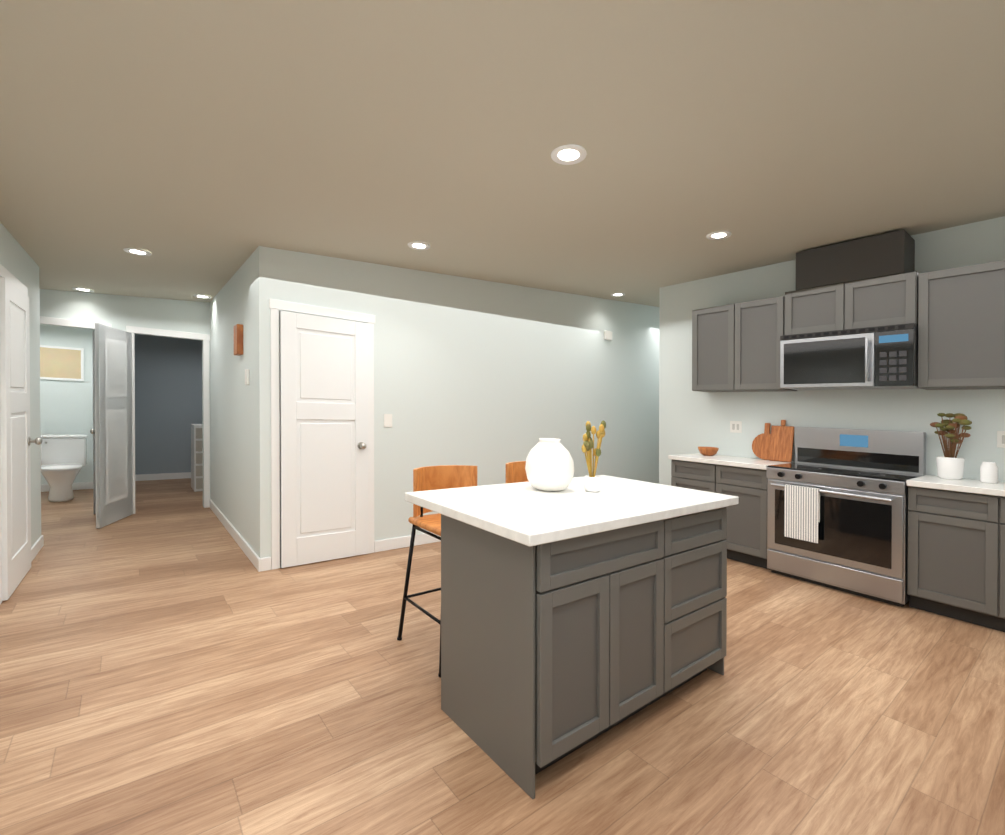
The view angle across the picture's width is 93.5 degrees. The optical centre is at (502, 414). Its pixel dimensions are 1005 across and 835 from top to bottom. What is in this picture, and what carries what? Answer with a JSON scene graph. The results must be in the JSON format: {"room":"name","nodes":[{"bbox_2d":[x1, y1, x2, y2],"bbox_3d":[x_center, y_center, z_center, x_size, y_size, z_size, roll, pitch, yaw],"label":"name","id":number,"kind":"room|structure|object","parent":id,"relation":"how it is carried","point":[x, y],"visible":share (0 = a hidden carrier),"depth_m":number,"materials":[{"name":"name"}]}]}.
{"room":"kitchen","nodes":[
{"label":"kitchen","id":0,"kind":"room"},
{"bbox_2d":[0,222,40,546],"bbox_3d":[-2.068,-0.405,1.388,0.345,3.390,6.600,0,1,-38],"label":"wall","id":1,"kind":"structure","parent":0,"point":[17,261],"depth_m":3.83,"materials":[{"name":"paint"}]},
{"bbox_2d":[0,264,27,603],"bbox_3d":[-3.348,0.105,3.237,0.050,2.132,0.874,0,1,-38],"label":"door frame","id":2,"kind":"structure","parent":1,"relation":"attached to","point":[11,278],"depth_m":2.95,"materials":[{"name":"white wood"}]},
{"bbox_2d":[0,277,41,600],"bbox_3d":[-3.310,0.143,3.267,0.130,2.038,0.723,0,1,-38],"label":"door","id":3,"kind":"structure","parent":1,"relation":"in","point":[16,441],"depth_m":3.16,"materials":[{"name":"white wood"}]},
{"bbox_2d":[31,535,43,561],"bbox_3d":[-3.789,1.095,3.836,0.035,0.108,0.635,0,1,-38],"label":"baseboard","id":4,"kind":"structure","parent":1,"relation":"attached to","point":[37,546],"depth_m":3.88,"materials":[{"name":"white wood"}]},
{"bbox_2d":[40,324,94,483],"bbox_3d":[-6.244,-0.588,6.444,1.680,3.297,0.120,0,1,-38],"label":"wall","id":5,"kind":"structure","parent":0,"point":[66,406],"depth_m":6.57,"materials":[{"name":"paint"}]},
{"bbox_2d":[40,345,83,380],"bbox_3d":[-6.155,-0.710,6.420,0.710,0.479,0.024,0,1,-38],"label":"picture frame","id":6,"kind":"object","parent":5,"relation":"attached to","point":[60,363],"visible":0.52,"depth_m":6.49,"materials":[{"name":"beige paper"}]},
{"bbox_2d":[41,482,92,491],"bbox_3d":[-6.194,0.989,6.410,1.460,0.139,0.014,0,1,-38],"label":"baseboard","id":7,"kind":"structure","parent":5,"relation":"attached to","point":[75,486],"depth_m":6.61,"materials":[{"name":"white wood"}]},
{"bbox_2d":[39,289,210,506],"bbox_3d":[-4.279,-0.512,5.323,1.920,3.303,0.120,0,1,-38],"label":"wall","id":8,"kind":"structure","parent":0,"point":[173,315],"depth_m":5.33,"materials":[{"name":"paint"}]},
{"bbox_2d":[40,316,111,328],"bbox_3d":[-4.674,0.046,4.924,0.944,2.139,0.020,0,1,-38],"label":"door frame","id":9,"kind":"structure","parent":8,"relation":"attached to","point":[66,322],"depth_m":4.99,"materials":[{"name":"white wood"}]},
{"bbox_2d":[92,331,95,513],"bbox_3d":[-4.714,0.076,5.570,0.131,2.038,0.761,0,1,-38],"label":"door frame","id":10,"kind":"structure","parent":8,"relation":"in","point":[94,450],"depth_m":5.24,"materials":[{"name":"white wood"}]},
{"bbox_2d":[90,323,132,527],"bbox_3d":[-4.088,0.104,4.957,0.334,2.029,0.597,0,1,-38],"label":"door","id":11,"kind":"structure","parent":8,"relation":"in","point":[112,431],"depth_m":4.91,"materials":[{"name":"white wood"}]},
{"bbox_2d":[126,326,209,513],"bbox_3d":[-3.891,0.067,5.546,0.804,2.135,0.020,0,1,-38],"label":"door frame","id":12,"kind":"structure","parent":8,"relation":"attached to","point":[205,338],"depth_m":5.75,"materials":[{"name":"white wood"}]},
{"bbox_2d":[134,334,201,474],"bbox_3d":[-4.992,-0.559,8.180,2.440,3.317,0.120,0,1,-38],"label":"wall","id":13,"kind":"structure","parent":0,"point":[168,391],"depth_m":7.71,"materials":[{"name":"paint"}]},
{"bbox_2d":[135,472,190,480],"bbox_3d":[-4.989,1.016,8.108,2.340,0.162,0.014,0,1,-38],"label":"baseboard","id":14,"kind":"structure","parent":13,"relation":"attached to","point":[160,476],"depth_m":7.68,"materials":[{"name":"white wood"}]},
{"bbox_2d":[210,246,275,557],"bbox_3d":[-2.682,-0.453,4.760,0.120,3.313,2.750,0,1,-38],"label":"wall","id":15,"kind":"structure","parent":0,"point":[240,440],"depth_m":4.10,"materials":[{"name":"paint"}]},
{"bbox_2d":[209,499,260,571],"bbox_3d":[-2.730,1.120,4.725,0.014,0.161,2.764,0,1,-38],"label":"baseboard","id":16,"kind":"structure","parent":15,"relation":"attached to","point":[248,551],"depth_m":4.33,"materials":[{"name":"white wood"}]},
{"bbox_2d":[234,324,242,355],"bbox_3d":[-2.338,-0.662,4.189,0.049,0.264,0.170,0,1,-38],"label":"wall decor","id":17,"kind":"object","parent":15,"relation":"attached to","point":[238,339],"visible":1,"depth_m":4.13,"materials":[{"name":"brown wood"}]},
{"bbox_2d":[245,369,248,384],"bbox_3d":[-2.143,-0.318,3.969,0.019,0.132,0.100,0,1,-38],"label":"thermostat","id":18,"kind":"object","parent":15,"relation":"attached to","point":[246,376],"visible":1,"depth_m":3.94,"materials":[{"name":"white plastic"}]},
{"bbox_2d":[260,557,270,570],"bbox_3d":[-1.840,1.159,3.676,0.075,0.103,0.014,0,1,-38],"label":"baseboard","id":19,"kind":"structure","parent":15,"relation":"attached to","point":[265,563],"depth_m":3.67,"materials":[{"name":"white wood"}]},
{"bbox_2d":[276,249,658,567],"bbox_3d":[0.876,-0.341,5.909,6.880,3.433,0.120,0,1,-38],"label":"wall","id":20,"kind":"structure","parent":0,"point":[489,379],"depth_m":4.99,"materials":[{"name":"paint"}]},
{"bbox_2d":[269,299,374,569],"bbox_3d":[-1.476,0.163,3.954,0.864,2.136,0.020,0,1,-38],"label":"door frame","id":21,"kind":"structure","parent":20,"relation":"attached to","point":[275,306],"depth_m":3.73,"materials":[{"name":"white wood"}]},
{"bbox_2d":[280,311,367,567],"bbox_3d":[-1.446,0.201,3.916,0.712,2.041,0.107,0,1,-38],"label":"door","id":22,"kind":"structure","parent":20,"relation":"in","point":[323,438],"depth_m":3.91,"materials":[{"name":"white wood"}]},
{"bbox_2d":[384,414,391,426],"bbox_3d":[-1.041,0.052,4.306,0.080,0.122,0.007,0,1,-38],"label":"switch plate","id":23,"kind":"object","parent":20,"relation":"attached to","point":[387,420],"visible":1,"depth_m":4.30,"materials":[{"name":"white plastic"}]},
{"bbox_2d":[374,532,440,551],"bbox_3d":[1.233,1.244,6.119,6.075,0.260,0.014,0,1,-38],"label":"baseboard","id":24,"kind":"structure","parent":20,"relation":"attached to","point":[394,543],"depth_m":4.39,"materials":[{"name":"white wood"}]},
{"bbox_2d":[604,330,611,340],"bbox_3d":[1.387,-1.042,6.210,0.140,0.124,0.034,0,1,-38],"label":"detector","id":25,"kind":"object","parent":20,"relation":"attached to","point":[607,335],"visible":1,"depth_m":6.19,"materials":[{"name":"white plastic"}]},
{"bbox_2d":[0,478,1004,834],"bbox_3d":[-0.558,1.293,4.897,12.000,0.670,11.800,0,1,-38],"label":"floor","id":26,"kind":"structure","parent":0,"point":[174,660],"depth_m":2.03,"materials":[{"name":"brown wood"}]},
{"bbox_2d":[41,434,87,501],"bbox_3d":[-5.605,0.664,6.020,0.460,0.811,0.814,0,1,-38],"label":"toilet","id":27,"kind":"object","parent":26,"relation":"on","point":[63,459],"visible":0.9,"depth_m":6.05,"materials":[{"name":"ceramic"}]},
{"bbox_2d":[191,424,202,491],"bbox_3d":[-4.360,0.621,7.065,0.450,0.971,0.465,0,1,-38],"label":"drawer unit","id":28,"kind":"object","parent":26,"relation":"on","point":[196,462],"visible":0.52,"depth_m":6.79,"materials":[{"name":"white wood"}]},
{"bbox_2d":[397,465,476,676],"bbox_3d":[-0.259,0.789,2.620,0.488,0.990,0.477,0,1,-38],"label":"stool","id":29,"kind":"object","parent":26,"relation":"on","point":[426,478],"visible":0.4,"depth_m":2.65,"materials":[{"name":"brown wood"}]},
{"bbox_2d":[506,461,528,482],"bbox_3d":[0.242,0.803,3.018,0.488,0.990,0.477,0,1,-38],"label":"stool","id":30,"kind":"object","parent":26,"relation":"on","point":[515,472],"visible":0.02,"depth_m":3.12,"materials":[{"name":"brown wood"}]},
{"bbox_2d":[405,475,738,798],"bbox_3d":[0.366,0.838,2.268,1.400,0.968,0.860,0,1,-38],"label":"kitchen island","id":31,"kind":"object","parent":26,"relation":"on","point":[575,615],"visible":1,"depth_m":1.84,"materials":[{"name":"wood"}]},
{"bbox_2d":[525,438,573,490],"bbox_3d":[0.237,0.248,2.378,0.246,0.259,0.246,0,1,-38],"label":"vase","id":32,"kind":"object","parent":31,"relation":"on","point":[549,465],"visible":1,"depth_m":2.29,"materials":[{"name":"white ceramic"}]},
{"bbox_2d":[581,421,605,491],"bbox_3d":[0.454,0.205,2.360,0.094,0.356,0.130,0,1,-38],"label":"decorative plant","id":33,"kind":"object","parent":31,"relation":"on","point":[592,483],"visible":1,"depth_m":2.35,"materials":[{"name":"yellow plant"}]},
{"bbox_2d":[668,453,793,569],"bbox_3d":[2.213,0.882,4.609,0.645,0.952,0.937,0,1,-38],"label":"base cabinet","id":34,"kind":"object","parent":26,"relation":"on","point":[744,479],"visible":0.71,"depth_m":4.28,"materials":[{"name":"wood"}]},
{"bbox_2d":[698,447,718,455],"bbox_3d":[2.116,0.375,4.868,0.200,0.090,0.200,0,1,-38],"label":"bowl","id":35,"kind":"object","parent":34,"relation":"on","point":[708,451],"visible":1,"depth_m":4.80,"materials":[{"name":"brown wood"}]},
{"bbox_2d":[752,420,793,461],"bbox_3d":[2.587,0.242,4.542,0.108,0.393,0.375,0,1,-38],"label":"cutting boards","id":36,"kind":"object","parent":34,"relation":"on","point":[776,444],"visible":1,"depth_m":4.50,"materials":[{"name":"brown wood"}]},
{"bbox_2d":[766,427,925,606],"bbox_3d":[2.759,0.748,3.852,0.732,1.271,0.915,0,1,-38],"label":"range","id":37,"kind":"object","parent":26,"relation":"on","point":[837,508],"visible":0.98,"depth_m":3.70,"materials":[{"name":"silver metal"}]},
{"bbox_2d":[906,475,1004,631],"bbox_3d":[3.250,0.960,3.328,0.615,0.925,0.510,0,1,-38],"label":"base cabinet","id":38,"kind":"object","parent":26,"relation":"on","point":[956,552],"depth_m":3.15,"materials":[{"name":"wood"}]},
{"bbox_2d":[930,413,971,479],"bbox_3d":[3.287,0.229,3.475,0.213,0.487,0.246,0,1,-38],"label":"potted plant","id":39,"kind":"object","parent":38,"relation":"on","point":[949,465],"visible":1,"depth_m":3.44,"materials":[{"name":"green plant"}]},
{"bbox_2d":[980,461,997,483],"bbox_3d":[3.412,0.403,3.318,0.090,0.148,0.090,0,1,-38],"label":"jar","id":40,"kind":"object","parent":38,"relation":"on","point":[988,472],"visible":1,"depth_m":3.29,"materials":[{"name":"ceramic"}]},
{"bbox_2d":[0,0,1004,306],"bbox_3d":[-0.558,-1.460,4.876,12.000,0.960,11.800,0,1,-38],"label":"ceiling","id":41,"kind":"structure","parent":0,"point":[200,146],"depth_m":2.13,"materials":[{"name":"paint"}]},
{"bbox_2d":[72,287,93,291],"bbox_3d":[-4.360,-1.302,4.921,0.175,0.017,0.175,0,0,13],"label":"recessed light","id":42,"kind":"object","parent":41,"relation":"in","point":[75,288],"depth_m":4.91,"materials":[{"name":"white plastic"}]},
{"bbox_2d":[123,248,151,255],"bbox_3d":[-2.849,-1.273,3.695,0.175,0.017,0.175,0,0,13],"label":"recessed light","id":43,"kind":"object","parent":41,"relation":"in","point":[135,251],"depth_m":3.68,"materials":[{"name":"white plastic"}]},
{"bbox_2d":[193,294,210,298],"bbox_3d":[-3.429,-1.352,5.404,0.175,0.017,0.175,0,0,28],"label":"recessed light","id":44,"kind":"object","parent":41,"relation":"in","point":[197,295],"depth_m":5.40,"materials":[{"name":"white plastic"}]},
{"bbox_2d":[408,241,429,249],"bbox_3d":[-0.655,-1.328,3.714,0.175,0.017,0.175,0,1,43],"label":"recessed light","id":45,"kind":"object","parent":41,"relation":"in","point":[417,245],"depth_m":3.71,"materials":[{"name":"white plastic"}]},
{"bbox_2d":[551,144,586,164],"bbox_3d":[0.324,-1.275,2.321,0.175,0.017,0.175,0,0,28],"label":"recessed light","id":46,"kind":"object","parent":41,"relation":"in","point":[570,154],"depth_m":2.31,"materials":[{"name":"white plastic"}]},
{"bbox_2d":[611,293,624,296],"bbox_3d":[1.439,-1.499,5.900,0.175,0.017,0.175,0,0,13],"label":"recessed light","id":47,"kind":"object","parent":41,"relation":"in","point":[614,294],"depth_m":5.89,"materials":[{"name":"white plastic"}]},
{"bbox_2d":[706,231,730,239],"bbox_3d":[1.664,-1.381,3.640,0.175,0.017,0.175,0,1,-44],"label":"recessed light","id":48,"kind":"object","parent":41,"relation":"in","point":[718,235],"depth_m":3.64,"materials":[{"name":"white plastic"}]},
{"bbox_2d":[659,216,1004,485],"bbox_3d":[3.150,-0.249,4.044,0.120,3.340,4.030,0,1,-38],"label":"wall","id":49,"kind":"structure","parent":0,"point":[691,421],"depth_m":4.47,"materials":[{"name":"paint"}]},
{"bbox_2d":[730,421,741,432],"bbox_3d":[2.407,0.124,4.880,0.007,0.123,0.120,0,1,-38],"label":"electrical outlet plate","id":50,"kind":"object","parent":49,"relation":"attached to","point":[735,426],"depth_m":4.87,"materials":[{"name":"white plastic"}]},
{"bbox_2d":[692,296,796,391],"bbox_3d":[2.363,-0.655,4.674,0.315,0.867,0.880,0,1,-38],"label":"upper cabinet","id":51,"kind":"object","parent":49,"relation":"attached to","point":[736,347],"visible":0.98,"depth_m":4.54,"materials":[{"name":"grey wood"}]},
{"bbox_2d":[785,230,919,334],"bbox_3d":[2.918,-1.045,3.965,0.325,0.744,0.900,0,1,-38],"label":"upper cabinet","id":52,"kind":"object","parent":49,"relation":"attached to","point":[872,281],"visible":0.79,"depth_m":3.81,"materials":[{"name":"grey wood"}]},
{"bbox_2d":[780,323,919,389],"bbox_3d":[2.863,-0.452,3.926,0.446,0.490,0.905,0,1,-38],"label":"microwave","id":53,"kind":"object","parent":52,"relation":"attached to","point":[881,357],"visible":1,"depth_m":3.77,"materials":[{"name":"silver metal"}]},
{"bbox_2d":[918,260,1004,389],"bbox_3d":[3.395,-0.604,3.377,0.315,0.892,0.605,0,1,-38],"label":"upper cabinet","id":54,"kind":"object","parent":49,"relation":"attached to","point":[961,328],"visible":1,"depth_m":3.31,"materials":[{"name":"grey wood"}]},
{"bbox_2d":[997,431,1004,447],"bbox_3d":[3.607,0.177,3.370,0.007,0.123,0.120,0,1,-38],"label":"electrical outlet plate","id":55,"kind":"object","parent":49,"relation":"attached to","point":[1000,434],"depth_m":3.40,"materials":[{"name":"white plastic"}]}
]}

